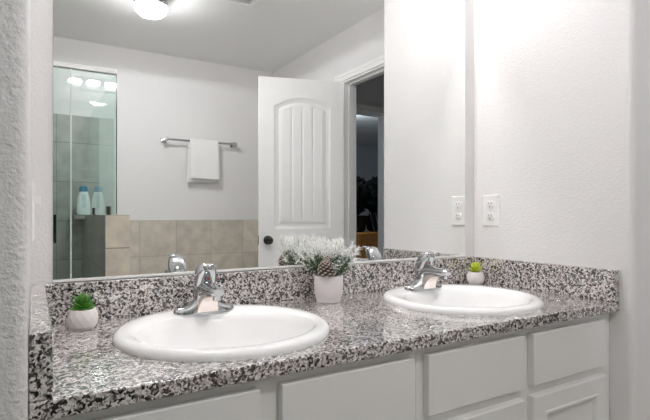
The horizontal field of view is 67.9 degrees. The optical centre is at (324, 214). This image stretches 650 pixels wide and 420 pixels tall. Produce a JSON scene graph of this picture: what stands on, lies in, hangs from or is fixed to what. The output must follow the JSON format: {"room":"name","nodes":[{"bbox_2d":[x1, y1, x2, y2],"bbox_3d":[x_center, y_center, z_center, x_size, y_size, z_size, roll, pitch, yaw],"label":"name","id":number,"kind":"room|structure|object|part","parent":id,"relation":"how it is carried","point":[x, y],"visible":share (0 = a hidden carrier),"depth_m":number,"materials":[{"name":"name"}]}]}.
{"room":"bathroom","nodes":[
{"label":"bathroom","id":0,"kind":"room"},
{"bbox_2d":[0,0,29,419],"bbox_3d":[-1.051,-0.114,0.665,1.098,2.440,0.712,0,0,-31],"label":"wall","id":1,"kind":"structure","parent":0,"point":[14,14],"depth_m":0.64,"materials":[{"name":"white paint"}]},
{"bbox_2d":[30,181,40,240],"bbox_3d":[-0.534,-0.006,0.891,0.016,0.107,0.076,0,0,-31],"label":"light switch","id":2,"kind":"object","parent":1,"relation":"attached to","point":[34,200],"visible":1,"depth_m":0.86,"materials":[{"name":"white plastic"}]},
{"bbox_3d":[-0.538,-0.006,0.888,0.006,0.107,0.076,0,0,-31],"label":"plate","id":3,"kind":"part","parent":2,"relation":"part of","materials":[{"name":"white plastic"}]},
{"bbox_2d":[30,0,473,285],"bbox_3d":[-0.079,-0.114,1.610,1.580,2.440,0.100,0,0,-31],"label":"wall","id":4,"kind":"structure","parent":0,"point":[41,11],"depth_m":1.19,"materials":[{"name":"white paint"}]},
{"bbox_2d":[53,0,465,282],"bbox_3d":[-0.055,-0.353,1.561,1.438,1.039,0.009,0,0,-31],"label":"wall mirror","id":5,"kind":"object","parent":4,"relation":"attached to","point":[229,135],"visible":0.97,"depth_m":1.46,"materials":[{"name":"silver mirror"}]},
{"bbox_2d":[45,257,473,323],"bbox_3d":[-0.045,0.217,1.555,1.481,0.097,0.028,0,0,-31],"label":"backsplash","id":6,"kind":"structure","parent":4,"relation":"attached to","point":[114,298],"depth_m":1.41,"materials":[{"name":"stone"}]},
{"bbox_2d":[474,0,649,419],"bbox_3d":[0.954,-0.114,1.877,0.503,2.440,0.712,0,0,-31],"label":"wall","id":7,"kind":"structure","parent":0,"point":[562,87],"depth_m":1.60,"materials":[{"name":"white paint"}]},
{"bbox_2d":[483,194,499,226],"bbox_3d":[0.647,-0.016,1.887,0.011,0.124,0.078,0,0,-31],"label":"wall outlet","id":8,"kind":"object","parent":7,"relation":"attached to","point":[491,203],"visible":1,"depth_m":1.88,"materials":[{"name":"white plastic"}]},
{"bbox_2d":[486,213,493,219],"bbox_3d":[0.645,0.007,1.885,0.004,0.031,0.036,0,0,-31],"label":"receptacle","id":9,"kind":"object","parent":8,"relation":"attached to","point":[489,216],"depth_m":1.88,"materials":[{"name":"grey plastic"}]},
{"bbox_2d":[486,201,493,207],"bbox_3d":[0.645,-0.040,1.885,0.004,0.031,0.036,0,0,-31],"label":"receptacle","id":10,"kind":"object","parent":8,"relation":"attached to","point":[489,204],"depth_m":1.88,"materials":[{"name":"grey plastic"}]},
{"bbox_3d":[3.446,1.146,-0.102,8.200,0.080,6.720,0,0,-31],"label":"floor","id":11,"kind":"structure","parent":0,"visible":0},
{"bbox_2d":[52,350,415,419],"bbox_3d":[-0.245,0.701,1.119,0.739,0.809,0.564,0,0,-31],"label":"vanity cabinet","id":12,"kind":"object","parent":11,"relation":"on","point":[384,387],"visible":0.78,"depth_m":0.93,"materials":[{"name":"white paint"}]},
{"bbox_3d":[-0.268,0.385,0.791,0.344,0.139,0.020,0,0,-31],"label":"drawer","id":13,"kind":"part","parent":12,"relation":"part of","materials":[{"name":"white paint"}]},
{"bbox_3d":[0.054,0.385,0.986,0.324,0.139,0.020,0,0,-31],"label":"drawer","id":14,"kind":"part","parent":12,"relation":"part of","materials":[{"name":"white paint"}]},
{"bbox_2d":[416,313,608,419],"bbox_3d":[0.411,0.701,1.516,0.793,0.809,0.564,0,0,-31],"label":"vanity cabinet","id":15,"kind":"object","parent":11,"relation":"on","point":[556,371],"visible":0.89,"depth_m":1.25,"materials":[{"name":"white paint"}]},
{"bbox_2d":[29,256,618,419],"bbox_3d":[0.095,0.232,1.322,1.541,0.127,0.572,0,0,-31],"label":"countertop","id":16,"kind":"structure","parent":15,"relation":"on","point":[71,373],"depth_m":1.18,"materials":[{"name":"stone"}]},
{"bbox_2d":[67,292,97,330],"bbox_3d":[-0.564,0.223,1.123,0.066,0.086,0.066,0,0,42],"label":"potted succulent","id":17,"kind":"object","parent":16,"relation":"on","point":[83,316],"visible":1,"depth_m":1.10,"materials":[{"name":"white ceramic"}]},
{"bbox_2d":[67,307,97,330],"bbox_3d":[-0.564,0.242,1.123,0.066,0.047,0.066,0,0,42],"label":"pot","id":18,"kind":"object","parent":17,"relation":"attached to","point":[78,318],"depth_m":1.10,"materials":[{"name":"white ceramic"}]},
{"bbox_2d":[112,304,328,361],"bbox_3d":[-0.228,0.334,1.107,0.476,0.172,0.480,0,0,-31],"label":"sink","id":19,"kind":"object","parent":16,"relation":"in","point":[243,332],"visible":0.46,"depth_m":1.17,"materials":[{"name":"white ceramic"}]},
{"bbox_2d":[173,263,233,314],"bbox_3d":[-0.290,0.186,1.211,0.156,0.126,0.147,0,0,-31],"label":"faucet","id":20,"kind":"object","parent":19,"relation":"on","point":[207,295],"visible":1,"depth_m":1.21,"materials":[{"name":"silver metal"}]},
{"bbox_3d":[-0.312,0.225,1.247,0.156,0.049,0.058,0,0,-31],"label":"plate","id":21,"kind":"part","parent":20,"relation":"part of","materials":[{"name":"silver metal"}]},
{"bbox_3d":[-0.307,0.156,1.240,0.054,0.068,0.067,0,0,-31],"label":"handle","id":22,"kind":"part","parent":20,"relation":"part of","materials":[{"name":"silver metal"}]},
{"bbox_3d":[-0.290,0.206,1.211,0.062,0.074,0.147,0,0,-31],"label":"spout","id":23,"kind":"part","parent":20,"relation":"part of","materials":[{"name":"silver metal"}]},
{"bbox_2d":[293,234,362,303],"bbox_3d":[0.020,0.156,1.500,0.218,0.219,0.184,0,0,24],"label":"arrangement","id":24,"kind":"object","parent":16,"relation":"on","point":[328,279],"visible":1,"depth_m":1.45,"materials":[{"name":"white ceramic"}]},
{"bbox_3d":[0.011,0.225,1.475,0.087,0.080,0.087,0,0,-31],"label":"pot","id":25,"kind":"part","parent":24,"relation":"part of","materials":[{"name":"white ceramic"}]},
{"bbox_2d":[383,284,544,315],"bbox_3d":[0.420,0.334,1.500,0.476,0.172,0.480,0,0,-31],"label":"sink","id":26,"kind":"object","parent":16,"relation":"in","point":[450,299],"visible":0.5,"depth_m":1.57,"materials":[{"name":"white ceramic"}]},
{"bbox_2d":[404,251,450,290],"bbox_3d":[0.356,0.186,1.599,0.156,0.126,0.147,0,0,-31],"label":"faucet","id":27,"kind":"object","parent":26,"relation":"on","point":[426,275],"visible":1,"depth_m":1.60,"materials":[{"name":"silver metal"}]},
{"bbox_3d":[0.334,0.225,1.635,0.156,0.049,0.058,0,0,-31],"label":"plate","id":28,"kind":"part","parent":27,"relation":"part of","materials":[{"name":"silver metal"}]},
{"bbox_3d":[0.338,0.156,1.628,0.054,0.068,0.067,0,0,-31],"label":"handle","id":29,"kind":"part","parent":27,"relation":"part of","materials":[{"name":"silver metal"}]},
{"bbox_3d":[0.356,0.206,1.599,0.062,0.074,0.147,0,0,-31],"label":"spout","id":30,"kind":"part","parent":27,"relation":"part of","materials":[{"name":"silver metal"}]},
{"bbox_2d":[467,262,483,284],"bbox_3d":[0.577,0.223,1.851,0.066,0.086,0.066,0,0,7],"label":"potted succulent","id":31,"kind":"object","parent":16,"relation":"on","point":[475,276],"visible":1,"depth_m":1.83,"materials":[{"name":"white ceramic"}]},
{"bbox_2d":[467,271,483,284],"bbox_3d":[0.577,0.242,1.851,0.066,0.047,0.066,0,0,7],"label":"pot","id":32,"kind":"object","parent":31,"relation":"attached to","point":[473,277],"depth_m":1.83,"materials":[{"name":"white ceramic"}]},
{"bbox_3d":[0.373,0.385,1.179,0.338,0.139,0.020,0,0,-31],"label":"drawer","id":33,"kind":"part","parent":15,"relation":"part of","materials":[{"name":"white paint"}]},
{"bbox_3d":[0.373,0.735,1.177,0.338,0.505,0.023,0,0,-31],"label":"cabinet door","id":34,"kind":"part","parent":15,"relation":"part of","materials":[{"name":"white paint"}]},
{"bbox_3d":[0.696,0.735,1.373,0.346,0.505,0.023,0,0,-31],"label":"cabinet door","id":35,"kind":"part","parent":15,"relation":"part of","materials":[{"name":"white paint"}]},
{"bbox_3d":[0.695,0.385,1.374,0.346,0.139,0.020,0,0,-31],"label":"drawer","id":36,"kind":"part","parent":15,"relation":"part of","materials":[{"name":"white paint"}]}
]}

